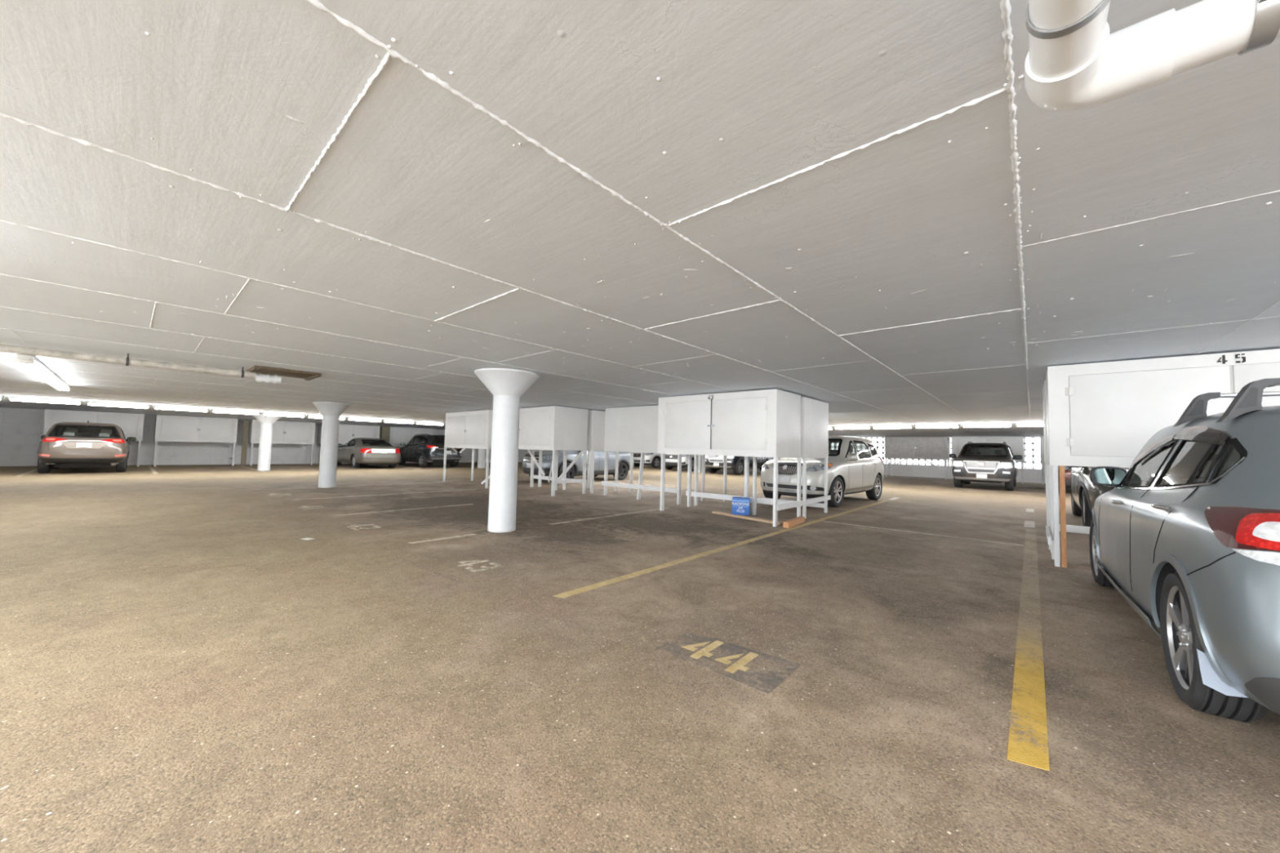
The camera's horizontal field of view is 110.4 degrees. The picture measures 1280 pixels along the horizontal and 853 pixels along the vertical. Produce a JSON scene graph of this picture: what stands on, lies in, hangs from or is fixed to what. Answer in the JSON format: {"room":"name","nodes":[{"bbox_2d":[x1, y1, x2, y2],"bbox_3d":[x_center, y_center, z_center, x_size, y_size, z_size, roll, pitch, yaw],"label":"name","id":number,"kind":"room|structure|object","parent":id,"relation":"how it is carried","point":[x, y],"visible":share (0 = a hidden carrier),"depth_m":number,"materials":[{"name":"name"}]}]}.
{"room":"parking garage","nodes":[
{"label":"parking garage","id":0,"kind":"room"},
{"bbox_2d":[0,407,544,466],"bbox_3d":[-13.390,1.112,27.990,0.300,2.367,32.800,-1,-4,41],"label":"wall","id":1,"kind":"structure","parent":0,"point":[21,430],"depth_m":19.32,"materials":[{"name":"white paint"}]},
{"bbox_2d":[0,0,1279,437],"bbox_3d":[2.395,-0.390,14.397,42.000,0.572,33.100,-1,-4,41],"label":"ceiling","id":2,"kind":"structure","parent":0,"point":[867,210],"depth_m":1.96,"materials":[{"name":"paint"}]},
{"bbox_2d":[13,354,55,380],"bbox_3d":[-8.810,-0.844,6.509,2.440,0.110,0.150,-1,-4,41],"label":"fluorescent light","id":3,"kind":"object","parent":2,"relation":"attached to","point":[28,362],"visible":1,"depth_m":6.16,"materials":[{"name":"white plastic"}]},
{"bbox_2d":[8,395,82,404],"bbox_3d":[-16.217,-0.707,12.167,0.150,0.110,1.220,-1,-4,41],"label":"fluorescent light","id":4,"kind":"object","parent":2,"relation":"attached to","point":[11,398],"visible":1,"depth_m":12.11,"materials":[{"name":"white plastic"}]},
{"bbox_2d":[40,374,69,391],"bbox_3d":[-10.687,-0.795,8.159,2.440,0.110,0.150,-1,-4,41],"label":"fluorescent light","id":5,"kind":"object","parent":2,"relation":"attached to","point":[58,384],"visible":0.84,"depth_m":8.12,"materials":[{"name":"white plastic"}]},
{"bbox_2d":[86,400,150,408],"bbox_3d":[-15.365,-0.636,13.134,0.150,0.110,1.220,-1,-4,41],"label":"fluorescent light","id":6,"kind":"object","parent":2,"relation":"attached to","point":[92,403],"visible":1,"depth_m":13.07,"materials":[{"name":"white plastic"}]},
{"bbox_2d":[0,344,255,377],"bbox_3d":[-7.321,-0.913,4.523,0.108,0.165,5.220,-1,-4,41],"label":"pipe","id":7,"kind":"object","parent":2,"relation":"hanging from","point":[3,348],"visible":1,"depth_m":5.49,"materials":[{"name":"grey plastic"}]},
{"bbox_2d":[255,373,281,383],"bbox_3d":[-5.532,-0.712,6.629,0.132,0.132,0.280,-1,-4,41],"label":"pipe fitting","id":8,"kind":"object","parent":7,"relation":"attached to","point":[266,378],"visible":1,"depth_m":6.59,"materials":[{"name":"white plastic"}]},
{"bbox_2d":[153,404,208,412],"bbox_3d":[-14.514,-0.564,14.101,0.150,0.110,1.220,-1,-4,41],"label":"fluorescent light","id":9,"kind":"object","parent":2,"relation":"attached to","point":[163,407],"visible":1,"depth_m":14.05,"materials":[{"name":"white plastic"}]},
{"bbox_2d":[211,408,260,414],"bbox_3d":[-13.663,-0.493,15.067,0.150,0.110,1.220,-1,-4,41],"label":"fluorescent light","id":10,"kind":"object","parent":2,"relation":"attached to","point":[220,411],"visible":1,"depth_m":15.02,"materials":[{"name":"white plastic"}]},
{"bbox_2d":[245,365,321,380],"bbox_3d":[-5.388,-0.801,6.735,0.720,0.048,0.780,-1,-4,41],"label":"ceiling hatch","id":11,"kind":"object","parent":2,"relation":"attached to","point":[307,375],"visible":0.88,"depth_m":6.66,"materials":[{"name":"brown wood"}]},
{"bbox_2d":[262,412,305,417],"bbox_3d":[-12.812,-0.422,16.034,0.150,0.110,1.220,-1,-4,41],"label":"fluorescent light","id":12,"kind":"object","parent":2,"relation":"attached to","point":[263,413],"visible":1,"depth_m":15.97,"materials":[{"name":"white plastic"}]},
{"bbox_2d":[306,414,346,419],"bbox_3d":[-11.960,-0.350,17.001,0.150,0.110,1.220,-1,-4,41],"label":"fluorescent light","id":13,"kind":"object","parent":2,"relation":"attached to","point":[308,415],"visible":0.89,"depth_m":16.74,"materials":[{"name":"white plastic"}]},
{"bbox_2d":[346,417,382,422],"bbox_3d":[-11.109,-0.279,17.967,0.150,0.110,1.220,-1,-4,41],"label":"fluorescent light","id":14,"kind":"object","parent":2,"relation":"attached to","point":[348,418],"visible":1,"depth_m":17.91,"materials":[{"name":"white plastic"}]},
{"bbox_2d":[382,419,414,423],"bbox_3d":[-10.258,-0.208,18.934,0.150,0.110,1.220,-1,-4,41],"label":"fluorescent light","id":15,"kind":"object","parent":2,"relation":"attached to","point":[384,420],"visible":1,"depth_m":18.87,"materials":[{"name":"white plastic"}]},
{"bbox_2d":[414,421,444,425],"bbox_3d":[-9.407,-0.137,19.901,0.150,0.110,1.220,-1,-4,41],"label":"fluorescent light","id":16,"kind":"object","parent":2,"relation":"attached to","point":[415,422],"visible":1,"depth_m":19.83,"materials":[{"name":"white plastic"}]},
{"bbox_2d":[834,426,871,429],"bbox_3d":[7.759,0.039,16.248,1.220,0.110,0.150,-1,-4,41],"label":"fluorescent light","id":17,"kind":"object","parent":2,"relation":"attached to","point":[835,427],"visible":1,"depth_m":16.21,"materials":[{"name":"white plastic"}]},
{"bbox_2d":[872,425,913,428],"bbox_3d":[8.728,0.013,15.396,1.220,0.110,0.150,-1,-4,41],"label":"fluorescent light","id":18,"kind":"object","parent":2,"relation":"attached to","point":[873,426],"visible":1,"depth_m":15.33,"materials":[{"name":"white plastic"}]},
{"bbox_2d":[915,423,959,428],"bbox_3d":[9.697,-0.012,14.545,1.220,0.110,0.150,-1,-4,41],"label":"fluorescent light","id":19,"kind":"object","parent":2,"relation":"attached to","point":[957,425],"visible":1,"depth_m":14.48,"materials":[{"name":"white plastic"}]},
{"bbox_2d":[962,422,1012,427],"bbox_3d":[10.666,-0.037,13.694,1.220,0.110,0.150,-1,-4,41],"label":"fluorescent light","id":20,"kind":"object","parent":2,"relation":"attached to","point":[997,424],"visible":1,"depth_m":13.62,"materials":[{"name":"white plastic"}]},
{"bbox_2d":[1015,422,1043,426],"bbox_3d":[11.635,-0.063,12.842,1.220,0.110,0.150,-1,-4,41],"label":"fluorescent light","id":21,"kind":"object","parent":2,"relation":"attached to","point":[1037,424],"visible":0.54,"depth_m":12.99,"materials":[{"name":"white plastic"}]},
{"bbox_2d":[1024,0,1279,111],"bbox_3d":[1.072,-0.938,-0.729,2.599,0.279,2.624,-1,-4,41],"label":"drain pipe","id":22,"kind":"object","parent":2,"relation":"attached to","point":[1073,62],"visible":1,"depth_m":0.88,"materials":[{"name":"white plastic"}]},
{"bbox_2d":[0,462,1279,852],"bbox_3d":[4.217,2.265,16.409,42.000,0.303,38.800,-1,-4,41],"label":"floor","id":23,"kind":"structure","parent":0,"point":[913,668],"depth_m":2.33,"materials":[{"name":"concrete"}]},
{"bbox_2d":[37,420,136,473],"bbox_3d":[-19.018,0.669,15.290,2.135,1.682,4.619,4,-4,-45],"label":"sedan","id":24,"kind":"object","parent":23,"relation":"on","point":[65,444],"visible":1,"depth_m":14.03,"materials":[{"name":"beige metal"}]},
{"bbox_2d":[40,437,67,441],"bbox_3d":[-17.810,0.399,13.509,0.685,0.141,0.206,2,-3,-8],"label":"tail light","id":25,"kind":"object","parent":24,"relation":"attached to","point":[45,439],"depth_m":13.48,"materials":[{"name":"red plastic"}]},
{"bbox_2d":[101,438,125,443],"bbox_3d":[-17.008,0.463,14.420,0.206,0.141,0.685,1,-3,1],"label":"tail light","id":26,"kind":"object","parent":24,"relation":"attached to","point":[103,440],"depth_m":14.34,"materials":[{"name":"red plastic"}]},
{"bbox_2d":[127,437,135,440],"bbox_3d":[-18.922,0.475,16.567,0.035,0.136,0.194,-1,-4,41],"label":"mirror glass","id":27,"kind":"object","parent":24,"relation":"attached to","point":[128,438],"depth_m":16.56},
{"bbox_2d":[43,408,144,466],"bbox_3d":[-21.400,0.501,17.514,1.320,2.130,2.420,-1,-4,41],"label":"locker","id":28,"kind":"object","parent":23,"relation":"on","point":[131,424],"visible":0.51,"depth_m":17.28,"materials":[{"name":"paint"}]},
{"bbox_2d":[152,414,238,466],"bbox_3d":[-19.552,0.653,19.612,1.320,2.123,2.500,-1,-4,41],"label":"locker","id":29,"kind":"object","parent":23,"relation":"on","point":[167,428],"visible":1,"depth_m":19.14,"materials":[{"name":"paint"}]},
{"bbox_2d":[240,419,248,465],"bbox_3d":[-18.223,0.741,20.531,0.100,2.100,0.180,-1,-4,41],"label":"board","id":30,"kind":"object","parent":23,"relation":"on","point":[246,422],"visible":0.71,"depth_m":20.50,"materials":[{"name":"brown wood"}]},
{"bbox_2d":[252,414,281,471],"bbox_3d":[-14.581,0.636,17.330,0.900,2.163,0.900,-1,-4,41],"label":"column","id":31,"kind":"structure","parent":23,"relation":"on","point":[266,422],"depth_m":17.18,"materials":[{"name":"paint"}]},
{"bbox_2d":[246,419,315,465],"bbox_3d":[-17.599,0.812,21.830,1.320,2.116,2.420,-1,-4,41],"label":"locker","id":32,"kind":"object","parent":23,"relation":"on","point":[283,432],"visible":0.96,"depth_m":21.52,"materials":[{"name":"paint"}]},
{"bbox_2d":[300,537,313,540],"bbox_3d":[-4.063,1.373,5.442,0.130,0.004,0.080,0,-3,18],"label":"paper scrap","id":33,"kind":"object","parent":23,"relation":"on","point":[307,539],"visible":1,"depth_m":5.42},
{"bbox_2d":[312,401,350,488],"bbox_3d":[-8.144,0.488,11.674,0.820,2.201,0.820,-1,-4,41],"label":"column","id":34,"kind":"structure","parent":23,"relation":"on","point":[331,412],"depth_m":11.52,"materials":[{"name":"paint"}]},
{"bbox_2d":[316,423,380,463],"bbox_3d":[-15.695,0.968,23.992,1.320,2.108,2.550,-1,-4,41],"label":"locker","id":35,"kind":"object","parent":23,"relation":"on","point":[347,433],"visible":0.56,"depth_m":23.55,"materials":[{"name":"paint"}]},
{"bbox_2d":[337,437,400,468],"bbox_3d":[-13.420,1.263,21.846,4.960,1.411,2.033,-1,-4,39],"label":"sedan","id":36,"kind":"object","parent":23,"relation":"on","point":[357,451],"visible":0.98,"depth_m":20.47,"materials":[{"name":"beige metal"}]},
{"bbox_2d":[360,448,371,453],"bbox_3d":[-12.241,1.076,19.861,0.510,0.221,0.122,1,-3,-1],"label":"tail light","id":37,"kind":"object","parent":36,"relation":"attached to","point":[362,450],"depth_m":19.84,"materials":[{"name":"red plastic"}]},
{"bbox_2d":[395,448,400,453],"bbox_3d":[-11.336,1.149,20.890,0.122,0.221,0.510,2,-3,-6],"label":"tail light","id":38,"kind":"object","parent":36,"relation":"attached to","point":[397,451],"depth_m":20.77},
{"bbox_2d":[381,426,390,442],"bbox_3d":[-14.114,1.042,24.630,0.150,2.100,0.400,-1,-4,41],"label":"board","id":39,"kind":"object","parent":23,"relation":"on","point":[385,430],"visible":0.36,"depth_m":24.60,"materials":[{"name":"brown wood"}]},
{"bbox_2d":[389,426,435,445],"bbox_3d":[-13.682,1.133,26.278,1.320,2.101,2.550,-1,-4,41],"label":"locker","id":40,"kind":"object","parent":23,"relation":"on","point":[398,435],"visible":0.38,"depth_m":25.53,"materials":[{"name":"paint"}]},
{"bbox_2d":[397,434,462,467],"bbox_3d":[-11.361,1.270,23.858,4.662,1.693,2.154,-1,-4,41],"label":"crossover","id":41,"kind":"object","parent":23,"relation":"on","point":[425,450],"visible":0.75,"depth_m":22.43,"materials":[{"name":"black metal"}]},
{"bbox_2d":[426,444,438,448],"bbox_3d":[-10.316,0.998,22.000,0.669,0.160,0.211,1,-3,8],"label":"tail light","id":42,"kind":"object","parent":41,"relation":"attached to","point":[427,446],"depth_m":21.97,"materials":[{"name":"red plastic"}]},
{"bbox_2d":[442,409,518,488],"bbox_3d":[-4.894,0.669,13.580,2.600,2.182,1.033,-1,-4,41],"label":"locker","id":43,"kind":"object","parent":23,"relation":"on","point":[464,429],"visible":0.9,"depth_m":13.13,"materials":[{"name":"paint"}]},
{"bbox_2d":[477,448,485,468],"bbox_3d":[-8.145,1.077,22.974,0.900,2.146,0.900,-1,-4,41],"label":"column","id":44,"kind":"structure","parent":23,"relation":"on","point":[482,452],"depth_m":22.79,"materials":[{"name":"paint"}]},
{"bbox_2d":[474,368,539,532],"bbox_3d":[-1.937,0.352,6.377,0.900,2.238,0.900,-1,-4,41],"label":"column","id":45,"kind":"structure","parent":23,"relation":"on","point":[507,385],"depth_m":6.21,"materials":[{"name":"paint"}]},
{"bbox_2d":[518,405,587,496],"bbox_3d":[-2.615,0.636,11.966,2.355,2.194,1.138,-1,-4,41],"label":"locker","id":46,"kind":"object","parent":23,"relation":"on","point":[555,428],"visible":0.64,"depth_m":11.29,"materials":[{"name":"paint"}]},
{"bbox_2d":[521,449,634,479],"bbox_3d":[-2.212,1.134,16.353,2.120,1.649,4.454,-1,-4,37],"label":"crossover","id":47,"kind":"object","parent":23,"relation":"on","point":[624,467],"visible":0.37,"depth_m":15.12,"materials":[{"name":"grey metal"}]},
{"bbox_2d":[521,466,543,472],"bbox_3d":[-3.595,1.427,14.691,1.184,0.122,0.121,-1,-4,41],"label":"grille","id":48,"kind":"object","parent":47,"relation":"attached to","point":[526,469],"depth_m":14.66,"materials":[{"name":"grey plastic"}]},
{"bbox_2d":[523,454,542,462],"bbox_3d":[-3.566,1.065,14.732,0.984,0.244,0.169,-1,-4,41],"label":"grille","id":49,"kind":"object","parent":47,"relation":"attached to","point":[526,459],"depth_m":14.77,"materials":[{"name":"silver metal"}]},
{"bbox_2d":[542,453,560,459],"bbox_3d":[-2.860,0.973,14.487,0.623,0.187,0.159,2,-3,-20],"label":"light","id":50,"kind":"object","parent":47,"relation":"attached to","point":[545,456],"depth_m":14.44,"materials":[{"name":"grey plastic"}]},
{"bbox_2d":[537,409,618,493],"bbox_3d":[-1.785,0.701,12.859,2.320,2.191,1.033,-1,-4,41],"label":"locker","id":51,"kind":"object","parent":23,"relation":"on","point":[596,419],"visible":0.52,"depth_m":11.91,"materials":[{"name":"paint"}]},
{"bbox_2d":[633,452,661,467],"bbox_3d":[1.300,1.860,29.694,2.152,1.688,4.663,-1,-4,38],"label":"crossover","id":52,"kind":"object","parent":23,"relation":"on","point":[653,459],"visible":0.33,"depth_m":27.89,"materials":[{"name":"white paint"}]},
{"bbox_2d":[633,453,640,457],"bbox_3d":[-0.131,1.805,27.984,0.984,0.243,0.145,-1,-4,41],"label":"grille","id":53,"kind":"object","parent":52,"relation":"attached to","point":[635,455],"depth_m":27.98,"materials":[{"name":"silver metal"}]},
{"bbox_2d":[601,404,705,504],"bbox_3d":[0.341,0.649,10.908,2.470,2.206,1.098,-1,-4,41],"label":"locker","id":54,"kind":"object","parent":23,"relation":"on","point":[631,429],"visible":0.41,"depth_m":10.63,"materials":[{"name":"paint"}]},
{"bbox_2d":[665,453,719,471],"bbox_3d":[3.223,1.742,26.809,2.169,1.728,4.663,-1,-4,38],"label":"crossover","id":55,"kind":"object","parent":23,"relation":"on","point":[671,460],"visible":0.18,"depth_m":25.02,"materials":[{"name":"white paint"}]},
{"bbox_2d":[665,462,677,464],"bbox_3d":[1.766,2.069,25.061,1.183,0.122,0.109,-1,-4,41],"label":"grille","id":56,"kind":"object","parent":55,"relation":"attached to","point":[666,463],"depth_m":25.00,"materials":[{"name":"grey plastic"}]},
{"bbox_2d":[665,454,677,458],"bbox_3d":[1.786,1.707,25.092,0.984,0.242,0.130,-1,-4,41],"label":"grille","id":57,"kind":"object","parent":55,"relation":"attached to","point":[667,456],"depth_m":25.05,"materials":[{"name":"silver metal"}]},
{"bbox_2d":[693,454,701,472],"bbox_3d":[3.076,1.364,23.614,0.900,2.163,0.900,-1,-4,41],"label":"column","id":58,"kind":"structure","parent":23,"relation":"on","point":[700,455],"depth_m":23.44,"materials":[{"name":"paint"}]},
{"bbox_2d":[657,388,804,526],"bbox_3d":[1.631,0.546,8.390,2.495,2.218,1.173,-1,-4,41],"label":"locker","id":59,"kind":"object","parent":23,"relation":"on","point":[766,423],"visible":0.94,"depth_m":7.85,"materials":[{"name":"paint"}]},
{"bbox_2d":[705,455,769,475],"bbox_3d":[5.434,1.643,24.056,2.352,1.757,4.975,-1,-4,41],"label":"suv","id":60,"kind":"object","parent":23,"relation":"on","point":[713,463],"visible":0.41,"depth_m":22.37,"materials":[{"name":"white metal"}]},
{"bbox_2d":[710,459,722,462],"bbox_3d":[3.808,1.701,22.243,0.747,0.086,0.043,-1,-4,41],"label":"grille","id":61,"kind":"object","parent":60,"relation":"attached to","point":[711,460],"depth_m":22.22,"materials":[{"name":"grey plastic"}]},
{"bbox_2d":[708,455,724,462],"bbox_3d":[3.843,1.573,22.272,1.072,0.452,0.138,-1,-4,41],"label":"grille","id":62,"kind":"object","parent":60,"relation":"attached to","point":[712,459],"depth_m":22.25,"materials":[{"name":"grey"}]},
{"bbox_2d":[711,511,782,524],"bbox_3d":[1.885,1.619,7.939,0.140,0.042,1.500,4,-4,-38],"label":"plank","id":63,"kind":"object","parent":23,"relation":"on","point":[744,517],"visible":0.8,"depth_m":7.85,"materials":[{"name":"wood"}]},
{"bbox_2d":[732,496,750,515],"bbox_3d":[1.854,1.454,8.164,0.311,0.302,0.205,0,-3,17],"label":"box","id":64,"kind":"object","parent":63,"relation":"on","point":[740,505],"visible":1,"depth_m":8.07,"materials":[{"name":"blue cardboard"}]},
{"bbox_2d":[693,396,831,518],"bbox_3d":[2.529,0.617,9.365,2.415,2.215,1.400,-1,-4,41],"label":"locker","id":65,"kind":"object","parent":23,"relation":"on","point":[814,413],"visible":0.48,"depth_m":8.57,"materials":[{"name":"paint"}]},
{"bbox_2d":[782,516,804,528],"bbox_3d":[2.566,1.585,7.396,0.090,0.088,0.840,-1,-4,37],"label":"plank","id":66,"kind":"object","parent":23,"relation":"on","point":[798,520],"visible":1,"depth_m":7.27,"materials":[{"name":"brown wood"}]},
{"bbox_2d":[760,435,884,507],"bbox_3d":[4.730,1.051,11.386,4.294,1.649,2.083,4,-4,-44],"label":"crossover","id":67,"kind":"object","parent":23,"relation":"on","point":[855,464],"visible":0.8,"depth_m":10.26,"materials":[{"name":"silver metal"}]},
{"bbox_2d":[762,461,768,469],"bbox_3d":[3.007,0.911,10.627,0.174,0.189,0.734,0,-3,17],"label":"light","id":68,"kind":"object","parent":67,"relation":"attached to","point":[766,466],"depth_m":10.43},
{"bbox_2d":[765,483,802,489],"bbox_3d":[3.215,1.330,9.906,0.070,0.081,0.940,4,-4,-44],"label":"grille","id":69,"kind":"object","parent":67,"relation":"attached to","point":[768,486],"depth_m":9.87,"materials":[{"name":"grey plastic"}]},
{"bbox_2d":[772,461,802,475],"bbox_3d":[3.331,0.938,10.029,0.736,0.293,0.360,-1,-4,41],"label":"grille","id":70,"kind":"object","parent":67,"relation":"attached to","point":[784,468],"depth_m":9.93,"materials":[{"name":"silver metal"}]},
{"bbox_2d":[809,485,816,490],"bbox_3d":[3.710,1.324,9.537,0.135,0.103,0.024,1,-3,10],"label":"fog light","id":71,"kind":"object","parent":67,"relation":"on","point":[811,487],"depth_m":9.53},
{"bbox_2d":[806,464,831,471],"bbox_3d":[3.918,0.886,9.690,0.734,0.189,0.174,2,-3,-15],"label":"light","id":72,"kind":"object","parent":67,"relation":"attached to","point":[810,468],"depth_m":9.64,"materials":[{"name":"plastic"}]},
{"bbox_2d":[844,453,857,461],"bbox_3d":[4.844,0.721,10.269,0.152,0.194,0.310,4,-4,-44],"label":"mirror","id":73,"kind":"object","parent":67,"relation":"attached to","point":[851,457],"depth_m":10.20,"materials":[{"name":"silver metal"}]},
{"bbox_2d":[884,436,950,479],"bbox_3d":[14.719,1.643,23.673,2.800,2.158,1.116,-1,-4,41],"label":"locker","id":74,"kind":"object","parent":23,"relation":"on","point":[908,447],"visible":1,"depth_m":23.18,"materials":[{"name":"grey paint"}]},
{"bbox_2d":[949,441,1022,490],"bbox_3d":[13.854,1.501,17.779,2.352,1.813,4.975,-1,-4,41],"label":"suv","id":75,"kind":"object","parent":23,"relation":"on","point":[995,463],"visible":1,"depth_m":16.30,"materials":[{"name":"grey metal"}]},
{"bbox_2d":[949,453,956,457],"bbox_3d":[12.469,1.179,17.699,0.310,0.194,0.152,-1,-4,41],"label":"mirror","id":76,"kind":"object","parent":75,"relation":"attached to","point":[951,455],"depth_m":17.67,"materials":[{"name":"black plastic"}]},
{"bbox_2d":[951,460,963,466],"bbox_3d":[11.784,1.384,16.544,0.104,0.220,0.390,2,-3,-21],"label":"light","id":77,"kind":"object","parent":75,"relation":"on","point":[955,463],"depth_m":16.51,"materials":[{"name":"white plastic"}]},
{"bbox_2d":[968,469,994,472],"bbox_3d":[12.229,1.587,15.964,0.747,0.086,0.043,-1,-4,41],"label":"grille","id":78,"kind":"object","parent":75,"relation":"attached to","point":[969,470],"depth_m":15.95,"materials":[{"name":"grey plastic"}]},
{"bbox_2d":[963,460,999,474],"bbox_3d":[12.263,1.460,15.993,1.072,0.452,0.138,-1,-4,41],"label":"grille","id":79,"kind":"object","parent":75,"relation":"attached to","point":[970,467],"depth_m":15.97,"materials":[{"name":"grey metal"}]},
{"bbox_2d":[1000,462,1013,468],"bbox_3d":[12.856,1.363,15.602,0.390,0.220,0.105,1,-3,14],"label":"light","id":80,"kind":"object","parent":75,"relation":"on","point":[1002,464],"depth_m":15.59,"materials":[{"name":"white plastic"}]},
{"bbox_2d":[1012,455,1022,459],"bbox_3d":[13.909,1.151,16.434,0.310,0.194,0.152,-1,-4,41],"label":"mirror","id":81,"kind":"object","parent":75,"relation":"attached to","point":[1016,457],"depth_m":16.36,"materials":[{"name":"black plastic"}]},
{"bbox_2d":[952,436,1024,484],"bbox_3d":[16.960,1.591,21.703,2.670,2.172,1.116,-1,-4,41],"label":"locker","id":82,"kind":"object","parent":23,"relation":"on","point":[1015,443],"visible":0.59,"depth_m":21.10,"materials":[{"name":"paint"}]},
{"bbox_2d":[1040,435,1044,484],"bbox_3d":[19.375,1.536,19.580,2.600,2.186,1.116,-1,-4,41],"label":"locker","id":83,"kind":"object","parent":23,"relation":"on","point":[1042,437],"visible":0.16,"depth_m":20.01,"materials":[{"name":"paint"}]},
{"bbox_2d":[1042,380,1050,549],"bbox_3d":[6.757,0.513,5.524,2.560,2.241,1.213,-1,-4,41],"label":"locker","id":84,"kind":"object","parent":23,"relation":"on","point":[1046,468],"visible":0.12,"depth_m":6.05,"materials":[{"name":"paint"}]},
{"bbox_2d":[1057,465,1071,492],"bbox_3d":[16.333,1.597,16.476,2.118,1.609,4.564,-1,-4,37],"label":"crossover","id":85,"kind":"object","parent":23,"relation":"on","point":[1068,473],"visible":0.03,"depth_m":15.18,"materials":[{"name":"grey metal"}]},
{"bbox_2d":[1066,466,1128,526],"bbox_3d":[8.959,0.970,7.949,2.135,1.669,4.584,-1,-4,37],"label":"crossover","id":86,"kind":"object","parent":23,"relation":"on","point":[1084,493],"visible":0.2,"depth_m":7.48,"materials":[{"name":"grey metal"}]},
{"bbox_2d":[1066,466,1086,468],"bbox_3d":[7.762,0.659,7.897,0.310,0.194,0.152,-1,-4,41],"label":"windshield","id":87,"kind":"object","parent":86,"relation":"attached to","point":[1083,467],"depth_m":7.88,"materials":[{"name":"glass"}]},
{"bbox_2d":[1045,348,1279,568],"bbox_3d":[5.909,0.444,4.561,2.600,2.244,1.068,-1,-4,41],"label":"locker","id":88,"kind":"object","parent":23,"relation":"on","point":[1099,414],"visible":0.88,"depth_m":4.68,"materials":[{"name":"paint"}]},
{"bbox_2d":[1088,377,1279,722],"bbox_3d":[4.210,0.620,2.729,1.864,1.631,4.466,-1,-4,39],"label":"hatchback","id":89,"kind":"object","parent":23,"relation":"on","point":[1190,532],"visible":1,"depth_m":2.09,"materials":[{"name":"grey metal"}]},
{"bbox_2d":[1089,466,1128,486],"bbox_3d":[4.165,0.452,3.959,0.240,0.194,0.152,-1,-4,39],"label":"mirror","id":90,"kind":"object","parent":89,"relation":"attached to","point":[1101,479],"depth_m":3.91,"materials":[{"name":"silver plastic"}]},
{"bbox_2d":[1093,468,1125,484],"bbox_3d":[4.102,0.435,3.890,0.194,0.136,0.035,-1,-4,39],"label":"mirror glass","id":91,"kind":"object","parent":89,"relation":"attached to","point":[1101,476],"depth_m":3.89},
{"bbox_2d":[1204,506,1279,551],"bbox_3d":[2.467,0.403,1.714,0.209,0.169,0.657,1,-3,5],"label":"tail light","id":92,"kind":"object","parent":89,"relation":"attached to","point":[1228,528],"depth_m":1.78,"materials":[{"name":"red plastic"}]},
{"bbox_2d":[882,437,1045,483],"bbox_3d":[13.157,1.661,26.592,41.400,2.380,0.200,-1,-4,41],"label":"wall","id":93,"kind":"structure","parent":0,"point":[1030,475],"depth_m":24.02,"materials":[{"name":"white paint"}]},
{"bbox_2d":[862,437,951,466],"bbox_3d":[13.302,1.381,26.470,8.636,1.555,0.100,-1,-4,41],"label":"window","id":94,"kind":"structure","parent":93,"relation":"in","point":[877,441],"depth_m":25.33,"materials":[{"name":"white glass"}]},
{"bbox_2d":[1017,436,1041,468],"bbox_3d":[17.939,1.288,22.393,3.385,1.555,0.100,-1,-4,41],"label":"window","id":95,"kind":"structure","parent":93,"relation":"in","point":[1033,455],"depth_m":21.49,"materials":[{"name":"white glass"}]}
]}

